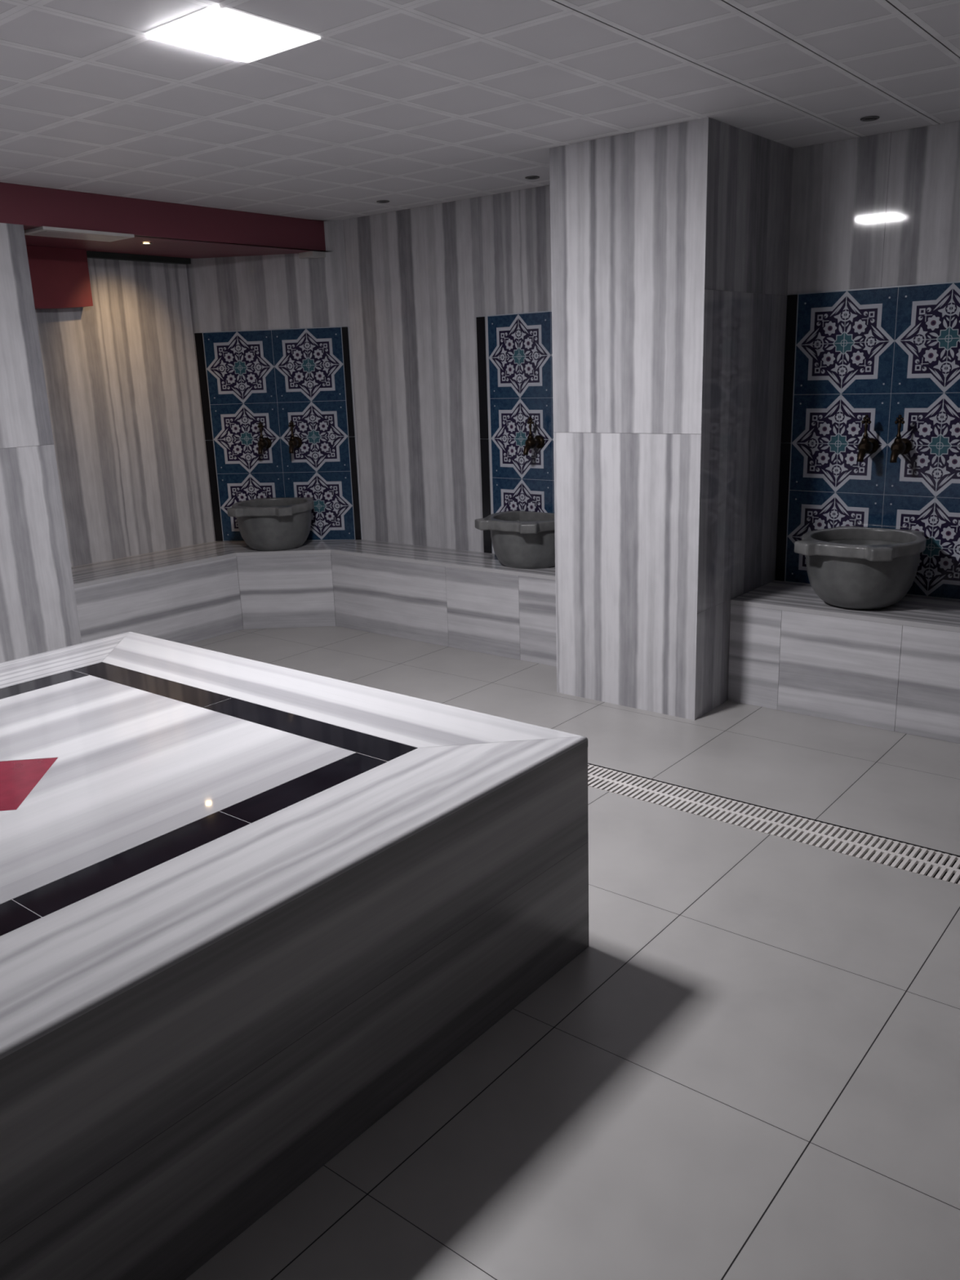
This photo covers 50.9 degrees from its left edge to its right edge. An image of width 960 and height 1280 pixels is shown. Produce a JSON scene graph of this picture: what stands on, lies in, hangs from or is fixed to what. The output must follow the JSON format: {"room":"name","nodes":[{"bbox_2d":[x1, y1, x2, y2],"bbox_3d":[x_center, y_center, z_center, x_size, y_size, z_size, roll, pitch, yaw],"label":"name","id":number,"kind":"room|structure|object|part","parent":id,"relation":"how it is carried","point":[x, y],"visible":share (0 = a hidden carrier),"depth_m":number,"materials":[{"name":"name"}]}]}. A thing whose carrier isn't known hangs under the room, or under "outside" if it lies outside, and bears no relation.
{"room":"turkish bath","nodes":[
{"label":"turkish bath","id":0,"kind":"room"},
{"bbox_2d":[0,182,81,662],"bbox_3d":[-3.879,-0.276,2.696,0.220,2.328,5.712,10,19,38],"label":"wall pier","id":1,"kind":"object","parent":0,"point":[38,611],"visible":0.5,"depth_m":4.68,"materials":[{"name":"stone"}]},
{"bbox_2d":[35,257,213,566],"bbox_3d":[-2.500,-1.043,5.384,0.080,2.328,2.400,10,19,38],"label":"wall","id":2,"kind":"structure","parent":0,"point":[121,375],"depth_m":5.84,"materials":[{"name":"stone"}]},
{"bbox_2d":[26,245,93,309],"bbox_3d":[-2.552,-1.810,4.997,0.098,0.305,1.296,10,19,38],"label":"trim","id":3,"kind":"structure","parent":2,"relation":"attached to","point":[60,277],"depth_m":5.32,"materials":[{"name":"red paint"}]},
{"bbox_2d":[86,250,191,264],"bbox_3d":[-2.475,-1.993,5.096,0.049,0.050,2.380,10,19,38],"label":"trim","id":4,"kind":"structure","parent":2,"relation":"attached to","point":[95,255],"depth_m":5.71,"materials":[{"name":"black metal"}]},
{"bbox_2d":[0,182,329,258],"bbox_3d":[-3.491,-1.557,3.254,0.725,0.167,7.600,10,19,38],"label":"ceiling","id":5,"kind":"structure","parent":0,"point":[173,229],"depth_m":5.13,"materials":[{"name":"red paint"}]},
{"bbox_2d":[23,226,134,241],"bbox_3d":[-1.915,-1.932,4.806,0.215,0.014,0.470,10,19,38],"label":"access panel","id":6,"kind":"object","parent":5,"relation":"attached to","point":[43,231],"visible":0.9,"depth_m":4.76,"materials":[{"name":"white ceramic"}]},
{"bbox_2d":[30,231,123,240],"bbox_3d":[-1.915,-1.925,4.808,0.155,0.001,0.400,10,19,38],"label":"diffuser","id":7,"kind":"object","parent":6,"relation":"attached to","point":[46,233],"depth_m":4.79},
{"bbox_2d":[140,242,152,244],"bbox_3d":[-1.732,-2.058,5.237,0.060,0.004,0.060,10,19,38],"label":"recessed light","id":8,"kind":"object","parent":5,"relation":"in","point":[142,243],"visible":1,"depth_m":5.24,"materials":[{"name":"grey metal"}]},
{"bbox_2d":[186,219,363,607],"bbox_3d":[-1.230,-1.312,6.227,0.978,2.328,0.080,0,15,8],"label":"wall","id":9,"kind":"structure","parent":0,"point":[282,291],"depth_m":5.99,"materials":[{"name":"stone"}]},
{"bbox_2d":[194,326,361,541],"bbox_3d":[-1.234,-1.244,6.201,0.959,1.274,0.007,0,15,8],"label":"tile panel","id":10,"kind":"object","parent":9,"relation":"attached to","point":[274,378],"visible":0.83,"depth_m":6.17,"materials":[{"name":"blue tile"}]},
{"bbox_2d":[257,421,271,453],"bbox_3d":[-1.327,-1.234,6.141,0.068,0.191,0.138,0,15,8],"label":"tap","id":11,"kind":"object","parent":10,"relation":"attached to","point":[263,442],"visible":1,"depth_m":6.12,"materials":[{"name":"brown metal"}]},
{"bbox_3d":[-1.329,-1.279,6.121,0.041,0.094,0.020,0,15,8],"label":"handle","id":12,"kind":"part","parent":11,"relation":"part of","materials":[{"name":"brown metal"}]},
{"bbox_3d":[-1.330,-1.160,6.119,0.034,0.060,0.056,0,15,8],"label":"spout","id":13,"kind":"part","parent":11,"relation":"part of","materials":[{"name":"brown metal"}]},
{"bbox_2d":[288,420,302,453],"bbox_3d":[-1.134,-1.234,6.114,0.068,0.191,0.138,0,15,8],"label":"tap","id":14,"kind":"object","parent":10,"relation":"attached to","point":[294,442],"visible":1,"depth_m":6.09,"materials":[{"name":"brown metal"}]},
{"bbox_3d":[-1.137,-1.278,6.093,0.041,0.094,0.020,0,15,8],"label":"handle","id":15,"kind":"part","parent":14,"relation":"part of","materials":[{"name":"brown metal"}]},
{"bbox_3d":[-1.137,-1.160,6.092,0.034,0.060,0.056,0,15,8],"label":"spout","id":16,"kind":"part","parent":14,"relation":"part of","materials":[{"name":"brown metal"}]},
{"bbox_2d":[298,250,325,258],"bbox_3d":[-0.961,-2.250,5.902,0.118,0.030,0.154,10,19,38],"label":"trim","id":17,"kind":"structure","parent":9,"relation":"attached to","point":[313,254],"depth_m":5.85,"materials":[{"name":"white ceramic"}]},
{"bbox_2d":[342,185,551,553],"bbox_3d":[0.037,-1.175,5.552,1.957,2.328,0.080,10,19,38],"label":"wall","id":18,"kind":"structure","parent":0,"point":[420,279],"depth_m":5.67,"materials":[{"name":"stone"}]},
{"bbox_2d":[475,311,554,553],"bbox_3d":[0.348,-1.050,5.271,0.891,1.274,0.007,10,19,38],"label":"tile panel","id":19,"kind":"object","parent":18,"relation":"attached to","point":[520,355],"visible":0.33,"depth_m":5.35,"materials":[{"name":"blue tile"}]},
{"bbox_2d":[523,416,544,454],"bbox_3d":[0.268,-1.063,5.238,0.068,0.191,0.138,10,19,38],"label":"tap","id":20,"kind":"object","parent":19,"relation":"attached to","point":[538,442],"visible":1,"depth_m":5.22,"materials":[{"name":"brown metal"}]},
{"bbox_3d":[0.244,-0.991,5.225,0.034,0.060,0.056,10,19,38],"label":"spout","id":21,"kind":"part","parent":20,"relation":"part of","materials":[{"name":"brown metal"}]},
{"bbox_3d":[0.261,-1.108,5.220,0.041,0.094,0.020,10,19,38],"label":"handle","id":22,"kind":"part","parent":20,"relation":"part of","materials":[{"name":"brown metal"}]},
{"bbox_2d":[0,0,959,220],"bbox_3d":[-0.325,-1.102,0.813,8.400,0.003,7.700,10,19,38],"label":"ceiling","id":23,"kind":"structure","parent":0,"point":[406,104],"depth_m":3.19,"materials":[{"name":"white tile"}]},
{"bbox_2d":[151,8,320,62],"bbox_3d":[-0.636,-1.574,2.638,0.304,0.006,0.312,10,19,38],"label":"recessed light","id":24,"kind":"object","parent":23,"relation":"in","point":[226,33],"visible":1,"depth_m":2.62,"materials":[{"name":"white plastic"}]},
{"bbox_2d":[376,200,389,203],"bbox_3d":[-0.503,-2.275,5.236,0.068,0.004,0.068,10,19,38],"label":"recessed light","id":25,"kind":"object","parent":23,"relation":"in","point":[381,201],"visible":1,"depth_m":5.23,"materials":[{"name":"grey metal"}]},
{"bbox_2d":[524,176,539,179],"bbox_3d":[0.245,-2.162,4.718,0.068,0.004,0.068,10,19,38],"label":"recessed light","id":26,"kind":"object","parent":23,"relation":"in","point":[526,177],"visible":1,"depth_m":4.72,"materials":[{"name":"grey metal"}]},
{"bbox_2d":[860,115,879,121],"bbox_3d":[1.461,-1.952,3.780,0.068,0.004,0.068,10,19,38],"label":"recessed light","id":27,"kind":"object","parent":23,"relation":"in","point":[869,118],"visible":1,"depth_m":3.78,"materials":[{"name":"grey metal"}]},
{"bbox_2d":[185,613,959,1279],"bbox_3d":[-0.347,1.152,1.566,8.740,0.080,7.800,10,19,38],"label":"floor","id":28,"kind":"structure","parent":0,"point":[748,1067],"depth_m":2.20,"materials":[{"name":"tile"}]},
{"bbox_2d":[0,631,588,1279],"bbox_3d":[-1.156,0.617,2.381,1.986,0.585,2.107,10,19,38],"label":"platform","id":29,"kind":"object","parent":28,"relation":"on","point":[249,908],"visible":1,"depth_m":1.96,"materials":[{"name":"stone"}]},
{"bbox_2d":[71,539,556,666],"bbox_3d":[-1.189,-0.009,4.950,2.775,0.468,2.869,10,19,38],"label":"bench","id":30,"kind":"object","parent":28,"relation":"on","point":[471,601],"visible":0.78,"depth_m":5.69,"materials":[{"name":"white stone"}]},
{"bbox_3d":[-2.243,-0.325,5.402,0.492,0.020,2.369,10,19,38],"label":"seat","id":31,"kind":"part","parent":30,"relation":"part of","materials":[{"name":"stone"}]},
{"bbox_2d":[226,497,314,551],"bbox_3d":[-1.242,-0.691,6.077,0.482,0.271,0.516,0,15,8],"label":"stone basin","id":32,"kind":"object","parent":30,"relation":"on","point":[284,523],"visible":1,"depth_m":5.93,"materials":[{"name":"grey stone"}]},
{"bbox_3d":[-1.242,-0.563,6.162,0.977,0.020,0.436,0,15,8],"label":"seat","id":33,"kind":"part","parent":30,"relation":"part of","materials":[{"name":"stone"}]},
{"bbox_3d":[-0.085,-0.446,5.575,1.935,0.020,0.359,10,19,38],"label":"seat","id":34,"kind":"part","parent":30,"relation":"part of","materials":[{"name":"stone"}]},
{"bbox_2d":[474,510,555,568],"bbox_3d":[0.229,-0.512,5.255,0.482,0.253,0.401,10,19,38],"label":"stone basin","id":35,"kind":"object","parent":30,"relation":"on","point":[521,540],"visible":0.73,"depth_m":5.14,"materials":[{"name":"grey stone"}]},
{"bbox_3d":[0.247,-0.495,5.282,0.446,0.204,0.342,10,19,38],"label":"bowl","id":36,"kind":"part","parent":35,"relation":"part of","materials":[{"name":"stone"}]},
{"bbox_2d":[587,764,959,884],"bbox_3d":[0.683,0.556,3.535,6.300,0.013,0.181,10,19,38],"label":"drain grate","id":37,"kind":"object","parent":28,"relation":"in","point":[740,814],"visible":0.34,"depth_m":3.30,"materials":[{"name":"plastic"}]},
{"bbox_2d":[727,580,959,743],"bbox_3d":[3.260,0.346,3.060,5.155,0.462,0.477,10,19,38],"label":"bench","id":38,"kind":"object","parent":28,"relation":"on","point":[895,668],"visible":1,"depth_m":4.14,"materials":[{"name":"white stone"}]},
{"bbox_3d":[3.252,0.133,3.003,5.155,0.020,0.477,10,19,38],"label":"seat","id":39,"kind":"part","parent":38,"relation":"part of","materials":[{"name":"stone"}]},
{"bbox_2d":[794,525,926,609],"bbox_3d":[1.583,-0.289,4.205,0.482,0.285,0.540,10,19,38],"label":"stone basin","id":40,"kind":"object","parent":38,"relation":"on","point":[848,566],"visible":1,"depth_m":4.06,"materials":[{"name":"grey stone"}]},
{"bbox_2d":[549,117,793,719],"bbox_3d":[0.844,-0.919,4.492,0.706,2.328,0.792,10,19,38],"label":"wall pillar","id":41,"kind":"structure","parent":0,"point":[670,243],"depth_m":4.17,"materials":[{"name":"stone"}]},
{"bbox_2d":[786,120,959,294],"bbox_3d":[3.403,-0.616,3.028,5.157,2.328,0.080,10,19,38],"label":"wall","id":42,"kind":"structure","parent":0,"point":[882,210],"depth_m":4.12,"materials":[{"name":"stone"}]},
{"bbox_2d":[774,281,959,599],"bbox_3d":[1.739,-0.833,4.295,0.954,1.278,0.007,10,19,38],"label":"tile panel","id":43,"kind":"object","parent":42,"relation":"attached to","point":[885,353],"visible":0.77,"depth_m":4.30,"materials":[{"name":"blue tile"}]},
{"bbox_2d":[856,414,879,462],"bbox_3d":[1.637,-0.858,4.277,0.068,0.191,0.138,10,19,38],"label":"tap","id":44,"kind":"object","parent":43,"relation":"attached to","point":[867,446],"visible":1,"depth_m":4.26,"materials":[{"name":"brown metal"}]},
{"bbox_3d":[1.613,-0.786,4.263,0.034,0.060,0.056,10,19,38],"label":"spout","id":45,"kind":"part","parent":44,"relation":"part of","materials":[{"name":"brown metal"}]},
{"bbox_3d":[1.630,-0.903,4.258,0.041,0.094,0.020,10,19,38],"label":"handle","id":46,"kind":"part","parent":44,"relation":"part of","materials":[{"name":"brown metal"}]},
{"bbox_2d":[889,414,911,462],"bbox_3d":[1.743,-0.840,4.194,0.068,0.191,0.138,10,19,38],"label":"tap","id":47,"kind":"object","parent":43,"relation":"attached to","point":[900,446],"visible":1,"depth_m":4.17,"materials":[{"name":"brown metal"}]},
{"bbox_3d":[1.719,-0.767,4.180,0.034,0.060,0.056,10,19,38],"label":"spout","id":48,"kind":"part","parent":47,"relation":"part of","materials":[{"name":"brown metal"}]},
{"bbox_3d":[1.736,-0.884,4.175,0.041,0.094,0.020,10,19,38],"label":"handle","id":49,"kind":"part","parent":47,"relation":"part of","materials":[{"name":"brown metal"}]}
]}

